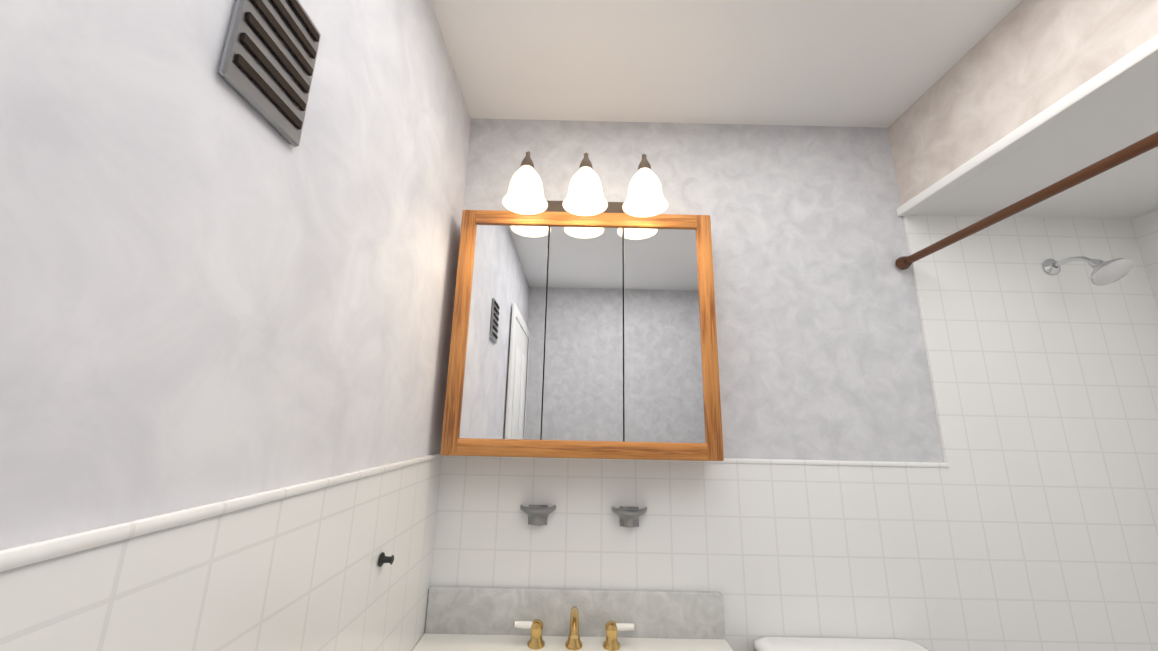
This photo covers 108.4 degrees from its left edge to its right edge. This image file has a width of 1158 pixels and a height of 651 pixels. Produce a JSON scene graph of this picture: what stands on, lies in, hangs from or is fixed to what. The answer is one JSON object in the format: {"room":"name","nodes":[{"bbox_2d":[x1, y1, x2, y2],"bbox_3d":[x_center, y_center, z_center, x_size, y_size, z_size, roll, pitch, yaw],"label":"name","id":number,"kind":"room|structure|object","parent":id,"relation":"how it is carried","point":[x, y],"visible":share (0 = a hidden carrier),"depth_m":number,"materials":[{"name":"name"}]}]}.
{"room":"bathroom","nodes":[
{"label":"bathroom","id":0,"kind":"room"},
{"bbox_2d":[0,0,470,549],"bbox_3d":[-0.492,0.146,0.211,0.100,2.520,2.350,1,-13,0],"label":"wall","id":1,"kind":"structure","parent":0,"point":[214,286],"depth_m":0.49,"materials":[{"name":"paint"}]},
{"bbox_2d":[0,453,442,650],"bbox_3d":[-0.448,0.759,0.064,0.014,1.262,2.340,1,-13,0],"label":"wall tile","id":2,"kind":"structure","parent":1,"relation":"attached to","point":[296,567],"depth_m":0.55,"materials":[{"name":"white tile"}]},
{"bbox_2d":[378,552,393,566],"bbox_3d":[-0.424,0.519,0.926,0.029,0.028,0.028,1,-13,0],"label":"towel hook","id":3,"kind":"object","parent":2,"relation":"attached to","point":[382,559],"visible":1,"depth_m":0.92,"materials":[{"name":"grey metal"}]},
{"bbox_2d":[218,0,320,146],"bbox_3d":[-0.422,-0.386,0.587,0.014,0.210,0.140,1,-13,0],"label":"air vent","id":4,"kind":"object","parent":1,"relation":"in","point":[267,65],"visible":1,"depth_m":0.57,"materials":[{"name":"silver metal"}]},
{"bbox_2d":[463,118,944,462],"bbox_3d":[0.795,0.451,1.407,2.690,2.520,0.100,1,-13,0],"label":"wall","id":5,"kind":"structure","parent":0,"point":[821,349],"depth_m":1.52,"materials":[{"name":"grey paint"}]},
{"bbox_2d":[520,504,555,525],"bbox_3d":[-0.128,0.584,1.277,0.112,0.058,0.056,1,-13,0],"label":"soap shelf","id":6,"kind":"object","parent":5,"relation":"attached to","point":[537,515],"visible":1,"depth_m":1.28,"materials":[{"name":"silver metal"}]},
{"bbox_2d":[440,210,723,460],"bbox_3d":[0.017,0.018,1.374,0.836,0.793,0.125,1,-13,0],"label":"upper cabinet","id":7,"kind":"object","parent":5,"relation":"attached to","point":[586,337],"visible":1,"depth_m":1.31,"materials":[{"name":"brown wood"}]},
{"bbox_2d":[502,151,667,216],"bbox_3d":[0.021,-0.461,1.414,0.523,0.196,0.284,1,-13,0],"label":"sconce","id":8,"kind":"object","parent":5,"relation":"attached to","point":[524,195],"visible":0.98,"depth_m":1.34,"materials":[{"name":"white glass"}]},
{"bbox_2d":[611,506,646,527],"bbox_3d":[0.157,0.590,1.278,0.112,0.058,0.056,1,-13,0],"label":"soap shelf","id":9,"kind":"object","parent":5,"relation":"attached to","point":[629,517],"visible":0.98,"depth_m":1.28,"materials":[{"name":"silver metal"}]},
{"bbox_2d":[431,455,978,650],"bbox_3d":[0.357,1.042,1.208,1.640,1.262,0.014,1,-13,0],"label":"wall tile","id":10,"kind":"structure","parent":5,"relation":"attached to","point":[817,548],"depth_m":1.29,"materials":[{"name":"white tile"}]},
{"bbox_2d":[895,131,1157,269],"bbox_3d":[1.167,-0.393,0.769,0.048,0.048,1.506,1,-13,0],"label":"curtain rod","id":11,"kind":"object","parent":5,"relation":"attached to","point":[1135,149],"visible":1,"depth_m":1.04,"materials":[{"name":"brown metal"}]},
{"bbox_2d":[896,34,1157,216],"bbox_3d":[1.217,-0.594,0.820,0.052,0.034,1.518,1,-13,0],"label":"trim","id":12,"kind":"structure","parent":5,"relation":"attached to","point":[1135,63],"depth_m":1.07,"materials":[{"name":"white paint"}]},
{"bbox_2d":[903,215,1157,650],"bbox_3d":[1.614,0.495,1.346,0.850,1.840,0.010,1,-13,0],"label":"wall tile","id":13,"kind":"structure","parent":5,"relation":"attached to","point":[1044,383],"depth_m":1.38,"materials":[{"name":"white tile"}]},
{"bbox_2d":[1043,256,1132,285],"bbox_3d":[1.699,-0.194,1.397,0.102,0.142,0.199,1,-13,0],"label":"shower head","id":14,"kind":"object","parent":13,"relation":"attached to","point":[1108,272],"visible":1,"depth_m":1.34},
{"bbox_2d":[430,0,1021,127],"bbox_3d":[0.829,-1.083,0.506,2.690,0.060,2.550,1,-13,0],"label":"ceiling","id":15,"kind":"structure","parent":0,"point":[865,63],"depth_m":1.34,"materials":[{"name":"white paint"}]},
{"bbox_2d":[888,0,1157,219],"bbox_3d":[1.642,-0.757,0.862,0.850,0.380,1.520,1,-13,0],"label":"wall","id":16,"kind":"structure","parent":0,"point":[1022,62],"depth_m":1.22,"materials":[{"name":"white paint"}]},
{"bbox_3d":[0.777,1.430,-0.079,2.690,0.060,2.550,1,-13,0],"label":"floor","id":17,"kind":"structure","parent":0,"visible":0},
{"bbox_2d":[412,586,732,650],"bbox_3d":[-0.013,1.154,0.877,0.878,0.878,0.578,1,-13,0],"label":"bathroom vanity","id":18,"kind":"object","parent":17,"relation":"on","point":[458,618],"visible":1,"depth_m":1.22,"materials":[{"name":"grey stone"}]},
{"bbox_2d":[513,606,634,650],"bbox_3d":[-0.013,0.826,1.127,0.337,0.110,0.142,1,-13,0],"label":"faucet","id":19,"kind":"object","parent":18,"relation":"on","point":[535,642],"depth_m":1.16,"materials":[{"name":"gold metal"}]},
{"bbox_2d":[753,636,930,650],"bbox_3d":[0.740,1.195,0.742,0.490,0.768,0.839,1,-13,0],"label":"toilet","id":20,"kind":"object","parent":17,"relation":"on","point":[771,643],"visible":1,"depth_m":1.18,"materials":[{"name":"white ceramic"}]},
{"bbox_3d":[2.098,0.201,0.216,0.100,2.520,2.350,1,-13,0],"label":"wall","id":21,"kind":"structure","parent":0,"visible":0},
{"bbox_2d":[1131,210,1157,306],"bbox_3d":[2.039,0.332,0.606,0.010,1.840,1.510,1,-13,0],"label":"wall tile","id":22,"kind":"structure","parent":21,"relation":"attached to","point":[1145,226],"depth_m":1.50,"materials":[{"name":"white tile"}]}
]}

